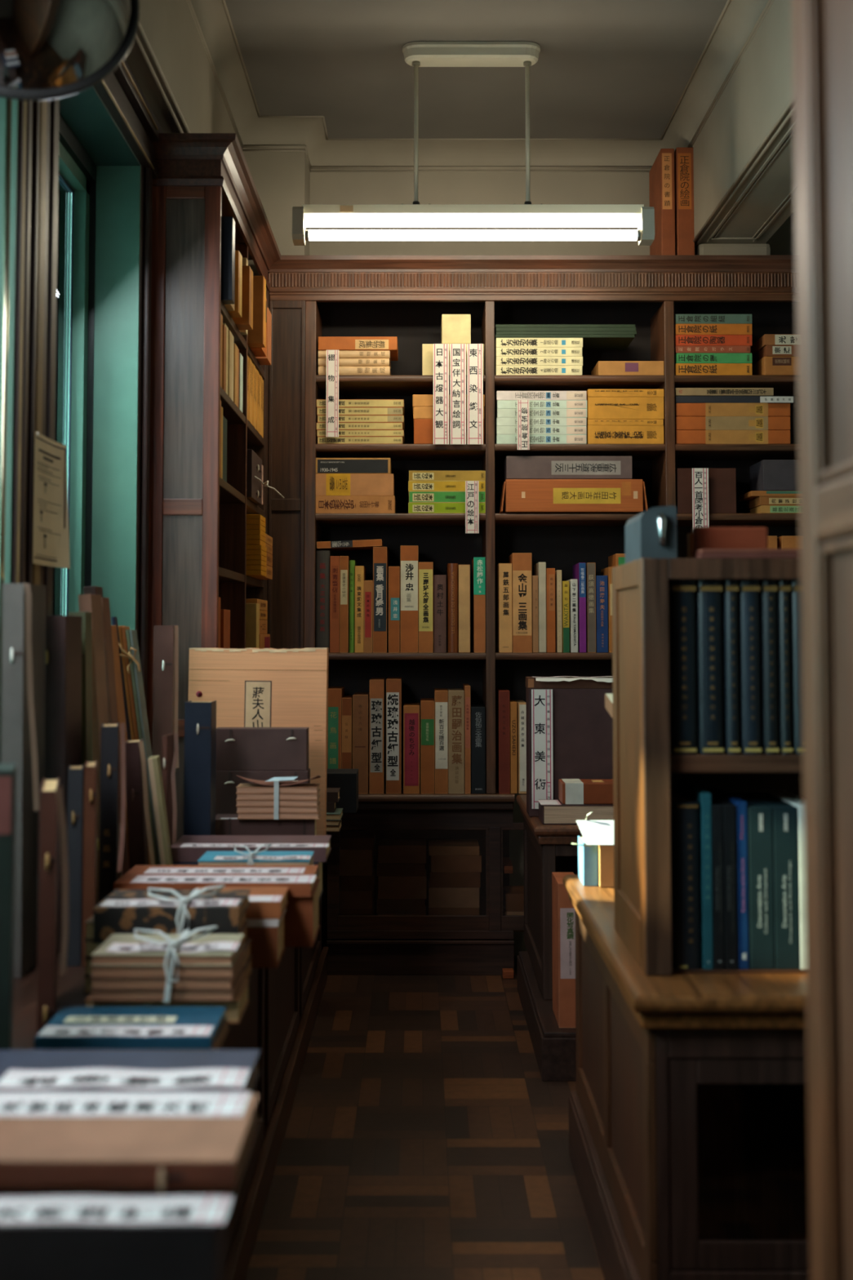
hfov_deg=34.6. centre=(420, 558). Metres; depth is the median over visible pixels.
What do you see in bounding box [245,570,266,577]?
book
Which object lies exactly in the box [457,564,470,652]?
book
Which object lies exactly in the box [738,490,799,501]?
book
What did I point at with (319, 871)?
book
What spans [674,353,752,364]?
book
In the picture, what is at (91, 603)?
book
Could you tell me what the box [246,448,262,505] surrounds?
book
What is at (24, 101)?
trim
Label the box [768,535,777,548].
book
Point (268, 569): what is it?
box
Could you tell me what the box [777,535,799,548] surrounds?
book
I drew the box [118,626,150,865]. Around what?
book
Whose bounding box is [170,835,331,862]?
book
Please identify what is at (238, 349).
book
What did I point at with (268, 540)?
box
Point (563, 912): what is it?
book
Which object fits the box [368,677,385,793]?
book
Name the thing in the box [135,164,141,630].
wall
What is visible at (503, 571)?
book
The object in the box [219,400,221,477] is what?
book
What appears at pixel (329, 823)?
book
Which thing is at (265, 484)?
string
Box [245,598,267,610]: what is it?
box
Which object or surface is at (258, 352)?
book
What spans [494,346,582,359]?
book
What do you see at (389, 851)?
book
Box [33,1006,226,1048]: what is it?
book
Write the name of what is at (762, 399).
slip
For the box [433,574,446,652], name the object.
book
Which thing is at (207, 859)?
book
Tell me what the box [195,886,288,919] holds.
book
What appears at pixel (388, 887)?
book
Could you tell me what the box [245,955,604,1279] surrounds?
floor
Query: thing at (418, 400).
book
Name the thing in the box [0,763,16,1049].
book
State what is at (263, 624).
box
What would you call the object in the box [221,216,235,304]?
box
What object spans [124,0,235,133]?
wall
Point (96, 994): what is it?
book
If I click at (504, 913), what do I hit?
book
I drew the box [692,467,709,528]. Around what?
slip
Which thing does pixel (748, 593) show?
book
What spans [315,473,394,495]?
book
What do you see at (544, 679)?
paper sheet
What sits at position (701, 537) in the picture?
album
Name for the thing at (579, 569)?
book
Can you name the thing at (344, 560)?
book
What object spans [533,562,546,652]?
book
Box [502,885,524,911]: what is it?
book
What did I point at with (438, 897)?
book
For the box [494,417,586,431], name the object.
book
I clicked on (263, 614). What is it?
box
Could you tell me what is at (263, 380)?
book
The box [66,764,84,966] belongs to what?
book
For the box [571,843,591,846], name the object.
cord
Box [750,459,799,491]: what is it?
box
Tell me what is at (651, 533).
book
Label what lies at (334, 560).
book
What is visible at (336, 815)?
book
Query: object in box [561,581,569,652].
book
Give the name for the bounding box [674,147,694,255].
box
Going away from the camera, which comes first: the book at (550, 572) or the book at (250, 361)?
the book at (250, 361)
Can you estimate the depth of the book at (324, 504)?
5.32 m
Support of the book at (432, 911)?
in the base cabinet at (375, 944)
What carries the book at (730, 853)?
on the bookcase at (646, 773)
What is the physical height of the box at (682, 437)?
0.054 m
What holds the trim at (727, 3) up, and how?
attached to the wall at (326, 188)
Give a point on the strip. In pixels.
(42, 122)
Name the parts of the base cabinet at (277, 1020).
door, door, door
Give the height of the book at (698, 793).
0.319 m
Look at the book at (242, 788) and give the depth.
3.47 m
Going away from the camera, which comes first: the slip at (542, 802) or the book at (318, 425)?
the slip at (542, 802)
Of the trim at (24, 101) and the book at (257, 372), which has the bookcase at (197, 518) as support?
the book at (257, 372)
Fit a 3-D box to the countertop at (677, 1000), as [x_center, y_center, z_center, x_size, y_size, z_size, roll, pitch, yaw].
[0.857,0.809,2.929,0.985,0.060,1.174,0,-3,0]
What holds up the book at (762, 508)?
on the bookcase at (406, 298)
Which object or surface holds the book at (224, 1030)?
on the countertop at (70, 986)
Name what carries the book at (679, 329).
on the book at (679, 340)
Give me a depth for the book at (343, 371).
5.35 m
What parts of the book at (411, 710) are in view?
label frame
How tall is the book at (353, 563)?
0.357 m
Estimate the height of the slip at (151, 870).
0.001 m
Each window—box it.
[0,97,18,583]
[10,57,164,711]
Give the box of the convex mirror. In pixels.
[0,0,139,100]
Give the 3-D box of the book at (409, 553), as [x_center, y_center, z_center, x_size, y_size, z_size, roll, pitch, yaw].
[-0.043,0.160,5.409,0.068,0.413,0.221,0,-3,0]
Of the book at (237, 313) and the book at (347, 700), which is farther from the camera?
the book at (347, 700)
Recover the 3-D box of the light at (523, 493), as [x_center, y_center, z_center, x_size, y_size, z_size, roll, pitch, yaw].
[0.399,-0.248,5.304,0.014,0.024,0.001,0,-3,0]
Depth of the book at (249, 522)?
4.67 m
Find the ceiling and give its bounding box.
[225,0,727,138]
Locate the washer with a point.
(198, 694)
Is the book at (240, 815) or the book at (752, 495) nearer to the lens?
the book at (240, 815)
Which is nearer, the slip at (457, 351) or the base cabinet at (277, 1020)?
the base cabinet at (277, 1020)
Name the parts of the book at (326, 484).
label frame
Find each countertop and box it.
[12,904,96,1049]
[357,784,515,809]
[515,794,582,844]
[562,874,806,1028]
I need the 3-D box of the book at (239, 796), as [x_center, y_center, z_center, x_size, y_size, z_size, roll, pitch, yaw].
[-0.363,0.603,3.509,0.206,0.016,0.085,0,-3,0]
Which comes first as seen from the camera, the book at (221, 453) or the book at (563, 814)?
the book at (221, 453)
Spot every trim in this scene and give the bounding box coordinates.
[16,100,26,583]
[101,60,158,169]
[134,20,793,247]
[222,0,730,140]
[694,244,770,255]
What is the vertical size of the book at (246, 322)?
0.190 m
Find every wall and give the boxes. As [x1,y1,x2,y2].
[66,208,71,582]
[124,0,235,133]
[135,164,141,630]
[242,147,310,634]
[309,168,795,955]
[689,0,795,249]
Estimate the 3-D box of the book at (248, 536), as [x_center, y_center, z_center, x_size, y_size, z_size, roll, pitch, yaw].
[-0.630,-0.070,4.746,0.170,0.017,0.159,0,-3,0]
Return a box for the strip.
[32,100,46,585]
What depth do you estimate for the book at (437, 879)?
5.36 m
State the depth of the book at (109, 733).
2.78 m
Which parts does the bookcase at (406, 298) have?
blind panel, shelf, shelf, shelf, shelf, cornice, rail, moulding, shelf, shelf, shelf, shelf, shelf, shelf, shelf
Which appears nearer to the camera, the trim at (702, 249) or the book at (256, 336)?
the book at (256, 336)
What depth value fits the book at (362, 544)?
5.31 m
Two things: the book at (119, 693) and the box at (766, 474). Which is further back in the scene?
the box at (766, 474)
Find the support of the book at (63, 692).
on the countertop at (70, 986)
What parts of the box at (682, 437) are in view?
gold panel, gold panel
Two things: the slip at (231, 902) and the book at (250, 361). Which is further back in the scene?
the book at (250, 361)
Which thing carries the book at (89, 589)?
on the countertop at (70, 986)
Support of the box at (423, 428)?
on the bookcase at (406, 298)
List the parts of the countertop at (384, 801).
moulding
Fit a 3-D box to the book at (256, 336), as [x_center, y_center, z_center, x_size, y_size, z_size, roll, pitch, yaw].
[-0.659,-0.854,4.741,0.242,0.237,0.066,0,-3,0]
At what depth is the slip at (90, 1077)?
1.67 m
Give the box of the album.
[687,526,768,558]
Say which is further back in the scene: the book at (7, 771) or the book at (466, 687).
the book at (466, 687)
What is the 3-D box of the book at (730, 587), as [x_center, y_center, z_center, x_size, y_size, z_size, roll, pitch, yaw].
[0.578,0.205,2.652,0.026,0.322,0.241,0,-3,0]
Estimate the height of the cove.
0.088 m
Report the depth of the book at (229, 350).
4.27 m
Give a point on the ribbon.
(130, 656)
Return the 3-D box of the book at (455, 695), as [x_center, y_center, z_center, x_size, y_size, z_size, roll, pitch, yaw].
[0.138,0.710,5.380,0.060,0.394,0.221,0,-3,0]
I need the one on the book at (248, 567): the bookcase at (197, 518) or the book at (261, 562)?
the book at (261, 562)
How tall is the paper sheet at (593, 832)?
0.077 m
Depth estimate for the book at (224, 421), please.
4.21 m
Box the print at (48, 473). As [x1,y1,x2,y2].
[36,461,61,558]
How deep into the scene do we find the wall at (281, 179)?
5.50 m
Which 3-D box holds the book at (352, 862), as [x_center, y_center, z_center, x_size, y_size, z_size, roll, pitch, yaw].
[-0.255,1.193,5.450,0.132,0.101,0.170,0,-3,0]
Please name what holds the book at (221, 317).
on the bookcase at (197, 518)
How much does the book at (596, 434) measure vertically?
0.072 m
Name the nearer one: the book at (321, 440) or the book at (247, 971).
the book at (247, 971)
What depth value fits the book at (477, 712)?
5.27 m
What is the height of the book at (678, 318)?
0.038 m
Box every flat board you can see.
[693,552,799,558]
[695,548,799,554]
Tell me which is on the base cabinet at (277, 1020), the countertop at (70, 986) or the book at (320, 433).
the countertop at (70, 986)
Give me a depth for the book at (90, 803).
2.56 m
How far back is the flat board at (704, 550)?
2.56 m
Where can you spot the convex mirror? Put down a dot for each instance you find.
(50, 49)
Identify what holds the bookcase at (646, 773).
on the countertop at (677, 1000)
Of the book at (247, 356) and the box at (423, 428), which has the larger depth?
the box at (423, 428)
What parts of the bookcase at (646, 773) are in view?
panel, shelf, panel, shelf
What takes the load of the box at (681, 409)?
on the box at (682, 423)
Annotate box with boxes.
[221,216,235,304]
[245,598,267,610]
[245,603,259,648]
[253,564,272,579]
[258,634,270,648]
[259,609,267,619]
[259,619,267,634]
[265,533,272,546]
[265,542,272,554]
[266,551,272,567]
[318,336,398,360]
[326,768,358,813]
[413,418,484,444]
[422,343,484,375]
[440,314,471,343]
[525,676,613,688]
[558,778,613,804]
[591,360,663,375]
[597,844,613,887]
[648,148,675,255]
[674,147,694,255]
[675,403,791,417]
[675,416,791,431]
[675,430,791,444]
[675,468,736,513]
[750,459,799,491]
[752,356,797,375]
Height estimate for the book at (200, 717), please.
0.448 m
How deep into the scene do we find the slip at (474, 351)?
5.31 m
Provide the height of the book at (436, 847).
0.036 m
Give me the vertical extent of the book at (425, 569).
0.350 m
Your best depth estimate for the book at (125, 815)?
3.25 m
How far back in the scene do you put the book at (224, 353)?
4.14 m
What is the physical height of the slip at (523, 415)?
0.195 m
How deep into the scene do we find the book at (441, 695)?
5.27 m
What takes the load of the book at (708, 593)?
on the bookcase at (646, 773)
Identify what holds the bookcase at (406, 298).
on the countertop at (384, 801)
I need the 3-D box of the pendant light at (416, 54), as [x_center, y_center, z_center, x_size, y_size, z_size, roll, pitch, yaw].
[0.181,-1.435,4.758,1.240,0.689,0.113,0,-3,0]
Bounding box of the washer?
[195,691,201,697]
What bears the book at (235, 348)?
on the bookcase at (197, 518)
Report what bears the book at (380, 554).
on the bookcase at (406, 298)
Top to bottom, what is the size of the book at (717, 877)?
0.298 m
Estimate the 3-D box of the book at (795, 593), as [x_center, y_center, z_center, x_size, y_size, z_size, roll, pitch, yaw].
[0.712,0.205,2.652,0.045,0.322,0.241,0,-3,0]
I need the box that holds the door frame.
[791,0,852,1279]
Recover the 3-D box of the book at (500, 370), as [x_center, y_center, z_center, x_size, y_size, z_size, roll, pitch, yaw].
[0.463,-0.729,5.456,0.337,0.038,0.221,0,-3,0]
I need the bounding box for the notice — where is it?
[32,431,70,568]
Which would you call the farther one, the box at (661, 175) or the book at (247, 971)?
the box at (661, 175)
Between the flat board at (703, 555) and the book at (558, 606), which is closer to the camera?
the flat board at (703, 555)
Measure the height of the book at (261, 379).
0.222 m
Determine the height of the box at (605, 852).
0.103 m
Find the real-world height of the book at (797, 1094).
0.310 m
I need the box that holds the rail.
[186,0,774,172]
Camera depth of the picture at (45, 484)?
2.84 m
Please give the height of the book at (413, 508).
0.042 m
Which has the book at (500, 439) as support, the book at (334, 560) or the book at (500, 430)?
the book at (500, 430)
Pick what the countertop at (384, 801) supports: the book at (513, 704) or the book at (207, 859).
the book at (513, 704)
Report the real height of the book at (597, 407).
0.087 m
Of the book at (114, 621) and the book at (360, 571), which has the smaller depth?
the book at (114, 621)
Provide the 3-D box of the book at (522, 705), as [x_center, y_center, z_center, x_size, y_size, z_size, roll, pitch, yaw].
[0.393,0.733,5.379,0.033,0.347,0.221,0,-3,0]
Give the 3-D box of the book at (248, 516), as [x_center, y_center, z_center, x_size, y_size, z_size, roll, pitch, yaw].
[-0.630,-0.140,4.750,0.170,0.017,0.159,0,-3,0]
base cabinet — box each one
[215,896,328,1279]
[326,809,524,978]
[517,816,577,1081]
[568,911,810,1279]
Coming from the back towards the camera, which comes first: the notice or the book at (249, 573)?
the book at (249, 573)
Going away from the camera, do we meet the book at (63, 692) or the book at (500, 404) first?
the book at (63, 692)
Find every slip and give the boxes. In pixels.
[0,1067,249,1088]
[0,1091,250,1116]
[0,1195,233,1224]
[22,582,39,811]
[37,1025,213,1035]
[55,785,68,976]
[62,1016,177,1022]
[99,898,239,906]
[105,941,240,951]
[116,722,125,872]
[129,875,315,882]
[138,741,155,865]
[143,867,305,873]
[170,733,178,844]
[173,625,178,768]
[179,843,328,847]
[213,855,311,860]
[248,895,282,901]
[325,350,338,436]
[433,343,448,444]
[449,343,466,444]
[465,480,479,533]
[466,343,483,444]
[517,400,529,449]
[531,688,553,808]
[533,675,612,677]
[537,800,561,804]
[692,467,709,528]
[760,396,793,402]
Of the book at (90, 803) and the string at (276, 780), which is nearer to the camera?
the book at (90, 803)
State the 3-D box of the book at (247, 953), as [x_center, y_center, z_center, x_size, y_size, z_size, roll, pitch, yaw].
[-0.444,0.706,2.433,0.270,0.030,0.150,0,-3,0]
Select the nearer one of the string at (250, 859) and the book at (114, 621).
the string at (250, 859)
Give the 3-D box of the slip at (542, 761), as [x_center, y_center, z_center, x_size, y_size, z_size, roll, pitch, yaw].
[0.410,0.639,4.610,0.072,0.399,0.001,0,-3,0]
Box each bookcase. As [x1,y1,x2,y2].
[146,133,280,840]
[267,255,799,794]
[612,558,805,975]
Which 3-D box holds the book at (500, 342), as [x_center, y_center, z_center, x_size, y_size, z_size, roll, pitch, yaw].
[0.465,-0.840,5.462,0.339,0.037,0.221,0,-3,0]
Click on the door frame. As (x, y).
(823, 29)
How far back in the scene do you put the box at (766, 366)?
5.35 m
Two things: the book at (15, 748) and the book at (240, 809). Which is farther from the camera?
the book at (240, 809)
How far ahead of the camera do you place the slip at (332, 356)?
5.31 m
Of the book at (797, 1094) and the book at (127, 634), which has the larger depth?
the book at (127, 634)
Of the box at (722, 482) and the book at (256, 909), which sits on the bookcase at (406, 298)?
the box at (722, 482)
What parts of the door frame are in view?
panel moulding, rail, panel moulding, panel, panel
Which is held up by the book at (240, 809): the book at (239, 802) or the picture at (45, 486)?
the book at (239, 802)
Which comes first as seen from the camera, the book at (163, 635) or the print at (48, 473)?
the print at (48, 473)
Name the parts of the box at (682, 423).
gold panel, gold panel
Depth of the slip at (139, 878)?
2.75 m
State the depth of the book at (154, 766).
3.06 m
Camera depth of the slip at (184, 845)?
3.17 m
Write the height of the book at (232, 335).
0.215 m
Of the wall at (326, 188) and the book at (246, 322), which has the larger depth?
the wall at (326, 188)
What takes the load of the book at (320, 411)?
on the book at (321, 419)
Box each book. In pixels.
[0,582,45,977]
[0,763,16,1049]
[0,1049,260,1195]
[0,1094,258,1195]
[0,1195,226,1279]
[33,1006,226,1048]
[35,777,59,1035]
[43,1019,229,1049]
[44,615,81,951]
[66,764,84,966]
[68,611,92,929]
[78,594,108,905]
[81,760,97,966]
[83,586,102,597]
[84,911,246,939]
[84,921,248,957]
[84,938,251,975]
[84,955,252,993]
[84,979,249,1023]
[89,966,244,1000]
[90,933,244,965]
[90,944,244,977]
[90,960,244,989]
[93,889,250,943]
[98,722,119,902]
[101,597,128,879]
[111,616,131,740]
[111,625,128,837]
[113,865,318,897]
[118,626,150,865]
[121,626,151,865]
[124,737,148,869]
[124,815,129,870]
[125,629,158,865]
[147,755,173,865]
[152,625,174,777]
[162,733,173,845]
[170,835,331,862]
[172,862,323,902]
[183,700,216,835]
[187,648,328,835]
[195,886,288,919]
[197,850,314,865]
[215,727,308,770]
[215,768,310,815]
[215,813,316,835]
[217,597,220,648]
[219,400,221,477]
[220,313,222,387]
[220,406,222,479]
[220,608,230,648]
[222,323,228,394]
[222,324,226,391]
[222,415,226,482]
[223,285,235,311]
[227,250,242,317]
[227,329,231,399]
[231,266,253,329]
[231,334,233,401]
[233,342,238,406]
[235,783,319,793]
[235,790,319,799]
[235,798,319,806]
[235,802,319,813]
[236,808,320,819]
[237,349,239,407]
[238,352,243,412]
[239,257,248,334]
[245,560,266,567]
[245,564,266,572]
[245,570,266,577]
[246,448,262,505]
[246,514,265,522]
[246,519,265,527]
[246,524,265,533]
[246,529,265,537]
[246,534,265,542]
[246,539,265,546]
[246,544,266,552]
[246,550,266,557]
[246,555,266,562]
[246,912,285,968]
[247,275,266,347]
[247,355,248,420]
[248,357,251,422]
[249,298,266,356]
[250,362,253,424]
[252,364,255,427]
[254,368,256,429]
[255,306,271,364]
[256,369,258,432]
[258,373,260,433]
[259,375,262,436]
[262,380,263,438]
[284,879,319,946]
[315,399,404,415]
[315,422,403,429]
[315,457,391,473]
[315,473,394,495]
[315,495,395,513]
[315,550,333,652]
[316,407,403,415]
[316,429,404,444]
[316,538,383,551]
[317,415,404,430]
[317,436,403,444]
[318,350,391,368]
[318,358,390,366]
[318,366,391,375]
[325,819,342,831]
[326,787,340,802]
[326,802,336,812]
[326,808,342,820]
[326,819,341,826]
[327,686,344,768]
[329,555,339,652]
[339,555,351,652]
[339,849,373,875]
[342,695,352,768]
[349,560,357,652]
[352,692,369,793]
[355,565,365,652]
[364,580,373,652]
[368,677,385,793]
[373,546,388,652]
[377,839,426,863]
[377,869,426,898]
[386,677,401,793]
[388,566,400,652]
[400,545,417,652]
[403,702,419,793]
[408,471,485,480]
[408,480,485,493]
[408,491,485,502]
[408,502,485,513]
[412,394,484,407]
[413,406,484,425]
[418,562,433,652]
[421,697,434,793]
[428,840,479,855]
[428,880,479,907]
[428,907,479,915]
[429,865,480,887]
[431,848,481,871]
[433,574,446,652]
[434,688,448,793]
[446,563,457,652]
[447,688,464,793]
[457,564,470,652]
[462,683,471,793]
[470,704,485,793]
[471,557,485,652]
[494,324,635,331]
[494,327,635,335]
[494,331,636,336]
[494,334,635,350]
[494,337,582,351]
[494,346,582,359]
[494,356,582,369]
[494,365,582,375]
[494,391,586,407]
[494,400,586,415]
[494,408,586,422]
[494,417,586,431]
[494,426,586,439]
[494,435,586,444]
[495,563,512,652]
[495,688,510,793]
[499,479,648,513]
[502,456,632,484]
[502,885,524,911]
[502,904,524,931]
[508,552,532,652]
[509,699,517,793]
[515,700,526,793]
[525,688,613,816]
[532,575,538,652]
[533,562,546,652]
[538,799,613,824]
[546,568,555,652]
[551,871,575,1027]
[555,569,562,652]
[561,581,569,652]
[566,578,577,652]
[573,562,586,652]
[577,835,598,885]
[586,389,663,398]
[586,396,663,420]
[586,419,663,426]
[586,425,663,444]
[586,562,595,652]
[595,575,608,652]
[600,566,615,652]
[604,693,613,718]
[608,553,625,566]
[625,505,676,563]
[668,579,697,754]
[671,787,701,969]
[674,314,752,325]
[674,324,752,336]
[674,334,752,346]
[674,346,750,355]
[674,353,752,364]
[674,363,752,375]
[675,387,773,396]
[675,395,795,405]
[677,779,713,969]
[695,579,724,754]
[705,790,737,969]
[710,787,749,969]
[711,799,724,969]
[722,579,740,754]
[728,791,774,969]
[737,579,761,754]
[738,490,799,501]
[743,791,799,969]
[746,496,799,510]
[747,505,799,513]
[751,333,796,355]
[753,345,796,364]
[759,579,779,754]
[765,791,805,969]
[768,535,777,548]
[773,1088,809,1238]
[776,579,792,754]
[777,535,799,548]
[780,1084,808,1124]
[790,579,802,754]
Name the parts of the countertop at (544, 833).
moulding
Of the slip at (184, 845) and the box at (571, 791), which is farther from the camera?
the box at (571, 791)
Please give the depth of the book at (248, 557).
4.66 m
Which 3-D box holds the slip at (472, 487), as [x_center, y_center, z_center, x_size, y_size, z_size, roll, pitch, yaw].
[0.200,-0.200,5.291,0.052,0.203,0.001,0,-3,0]
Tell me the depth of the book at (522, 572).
5.30 m
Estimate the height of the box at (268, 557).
0.046 m
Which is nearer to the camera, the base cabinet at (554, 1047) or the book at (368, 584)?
the base cabinet at (554, 1047)
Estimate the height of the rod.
1.941 m
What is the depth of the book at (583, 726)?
4.63 m
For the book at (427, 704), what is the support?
on the countertop at (384, 801)
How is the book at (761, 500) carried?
on the book at (762, 508)
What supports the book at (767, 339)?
on the book at (768, 350)
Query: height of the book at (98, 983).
0.018 m
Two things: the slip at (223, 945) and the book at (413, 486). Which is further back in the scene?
the book at (413, 486)
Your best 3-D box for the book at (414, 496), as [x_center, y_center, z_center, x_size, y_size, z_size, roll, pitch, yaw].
[0.104,-0.235,5.430,0.297,0.043,0.221,0,-3,0]
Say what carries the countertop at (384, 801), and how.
on the base cabinet at (375, 944)
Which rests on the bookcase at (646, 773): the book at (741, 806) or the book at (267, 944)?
the book at (741, 806)
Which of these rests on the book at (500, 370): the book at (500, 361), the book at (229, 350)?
the book at (500, 361)
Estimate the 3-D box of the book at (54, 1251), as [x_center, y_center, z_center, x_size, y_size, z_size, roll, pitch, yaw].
[-0.320,0.653,1.292,0.266,0.078,0.070,0,-3,0]
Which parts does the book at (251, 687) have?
label frame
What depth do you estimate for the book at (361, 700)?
5.27 m
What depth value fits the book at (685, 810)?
2.52 m
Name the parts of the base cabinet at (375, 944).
glass pane, door, door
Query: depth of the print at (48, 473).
2.87 m
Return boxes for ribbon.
[117,640,140,673]
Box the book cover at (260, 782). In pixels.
[235,774,320,786]
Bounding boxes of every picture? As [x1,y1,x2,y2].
[40,482,47,537]
[40,486,45,548]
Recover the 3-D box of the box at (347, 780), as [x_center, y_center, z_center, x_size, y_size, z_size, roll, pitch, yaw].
[-0.308,0.807,4.783,0.178,0.135,0.160,0,-3,0]
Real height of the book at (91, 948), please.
0.030 m
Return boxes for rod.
[0,97,11,763]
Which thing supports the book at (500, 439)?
on the bookcase at (406, 298)
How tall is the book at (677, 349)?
0.028 m
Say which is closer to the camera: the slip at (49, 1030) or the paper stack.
the slip at (49, 1030)
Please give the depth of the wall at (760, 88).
4.70 m
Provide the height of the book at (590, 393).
0.031 m
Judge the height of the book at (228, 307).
0.207 m
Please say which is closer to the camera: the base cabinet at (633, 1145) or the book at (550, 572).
the base cabinet at (633, 1145)
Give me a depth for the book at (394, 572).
5.30 m
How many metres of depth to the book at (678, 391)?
5.34 m
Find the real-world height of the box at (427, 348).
0.127 m
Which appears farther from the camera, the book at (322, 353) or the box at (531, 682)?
the book at (322, 353)
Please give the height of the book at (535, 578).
0.298 m
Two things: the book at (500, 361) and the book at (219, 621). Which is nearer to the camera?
the book at (219, 621)
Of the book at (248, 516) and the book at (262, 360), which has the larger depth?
the book at (262, 360)
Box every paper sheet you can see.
[535,677,613,682]
[576,811,613,844]
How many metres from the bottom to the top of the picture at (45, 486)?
0.129 m
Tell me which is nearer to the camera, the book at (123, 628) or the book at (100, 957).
the book at (100, 957)
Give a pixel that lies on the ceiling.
(603, 68)
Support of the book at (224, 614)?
on the bookcase at (197, 518)
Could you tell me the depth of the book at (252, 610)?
4.65 m
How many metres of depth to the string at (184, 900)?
2.38 m
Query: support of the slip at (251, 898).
on the book at (256, 909)
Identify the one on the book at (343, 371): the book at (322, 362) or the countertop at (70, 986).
the book at (322, 362)
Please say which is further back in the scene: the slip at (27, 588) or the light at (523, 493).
the light at (523, 493)
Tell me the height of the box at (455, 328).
0.118 m
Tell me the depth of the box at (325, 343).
5.35 m
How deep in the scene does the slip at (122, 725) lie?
2.78 m
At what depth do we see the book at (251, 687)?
3.84 m
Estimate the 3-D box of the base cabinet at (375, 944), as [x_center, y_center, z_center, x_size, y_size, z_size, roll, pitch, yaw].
[0.042,1.276,5.397,0.803,0.656,0.344,0,-3,0]
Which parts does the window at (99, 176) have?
pane, dark frame, head panel, panel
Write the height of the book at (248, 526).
0.017 m
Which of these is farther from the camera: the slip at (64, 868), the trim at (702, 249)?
the trim at (702, 249)
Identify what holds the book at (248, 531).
on the book at (248, 536)
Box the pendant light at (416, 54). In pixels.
[292,41,654,245]
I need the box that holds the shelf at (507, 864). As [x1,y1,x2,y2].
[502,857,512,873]
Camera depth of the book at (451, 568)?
5.30 m
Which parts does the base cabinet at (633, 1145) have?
frame, panel, frame, door, glass pane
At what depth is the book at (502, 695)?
5.27 m
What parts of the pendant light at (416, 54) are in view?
rod, rod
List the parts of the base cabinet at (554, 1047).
frame, panel, frame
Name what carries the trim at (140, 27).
attached to the wall at (140, 165)
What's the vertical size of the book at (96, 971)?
0.018 m
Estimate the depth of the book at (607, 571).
5.30 m
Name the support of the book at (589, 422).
on the book at (596, 434)
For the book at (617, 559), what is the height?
0.383 m
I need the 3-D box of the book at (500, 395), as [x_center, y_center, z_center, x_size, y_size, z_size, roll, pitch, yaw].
[0.472,-0.631,5.451,0.350,0.037,0.221,0,-3,0]
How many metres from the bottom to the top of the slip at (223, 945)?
0.005 m
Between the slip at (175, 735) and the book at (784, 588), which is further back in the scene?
the slip at (175, 735)
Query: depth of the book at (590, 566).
5.30 m
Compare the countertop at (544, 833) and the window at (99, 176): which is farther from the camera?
the countertop at (544, 833)
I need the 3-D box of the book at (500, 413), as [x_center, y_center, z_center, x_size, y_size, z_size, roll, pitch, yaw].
[0.474,-0.562,5.447,0.350,0.034,0.221,0,-3,0]
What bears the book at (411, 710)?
on the countertop at (384, 801)
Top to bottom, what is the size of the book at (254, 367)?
0.222 m
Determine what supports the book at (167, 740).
on the countertop at (70, 986)
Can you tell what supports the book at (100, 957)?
on the book at (96, 971)
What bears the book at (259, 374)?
on the bookcase at (197, 518)
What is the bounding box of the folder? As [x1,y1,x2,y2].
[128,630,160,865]
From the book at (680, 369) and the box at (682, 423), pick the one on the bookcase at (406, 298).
the book at (680, 369)
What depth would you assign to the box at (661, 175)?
5.42 m
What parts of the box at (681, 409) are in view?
gold panel, gold panel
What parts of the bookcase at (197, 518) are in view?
rail, rail, panel, rail, cornice, shelf, shelf, shelf, shelf, shelf, shelf, shelf, shelf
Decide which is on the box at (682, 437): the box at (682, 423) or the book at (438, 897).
the box at (682, 423)
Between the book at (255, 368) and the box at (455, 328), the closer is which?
the book at (255, 368)
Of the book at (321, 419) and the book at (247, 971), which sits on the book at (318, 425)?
the book at (321, 419)
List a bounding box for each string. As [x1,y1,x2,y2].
[133,925,217,1002]
[147,884,225,933]
[234,843,271,865]
[253,475,284,498]
[266,776,297,819]
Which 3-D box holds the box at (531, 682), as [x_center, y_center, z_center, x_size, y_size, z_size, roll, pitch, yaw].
[0.532,0.423,4.694,0.336,0.037,0.110,0,-3,0]
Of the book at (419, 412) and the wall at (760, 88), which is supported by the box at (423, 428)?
the book at (419, 412)
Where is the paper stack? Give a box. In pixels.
[245,907,286,927]
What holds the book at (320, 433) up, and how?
on the book at (321, 440)
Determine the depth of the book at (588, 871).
3.36 m
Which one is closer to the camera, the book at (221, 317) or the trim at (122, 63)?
the trim at (122, 63)
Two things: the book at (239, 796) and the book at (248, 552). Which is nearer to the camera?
the book at (239, 796)
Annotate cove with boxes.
[191,0,768,165]
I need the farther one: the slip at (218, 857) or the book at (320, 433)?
the book at (320, 433)
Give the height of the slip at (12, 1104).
0.001 m

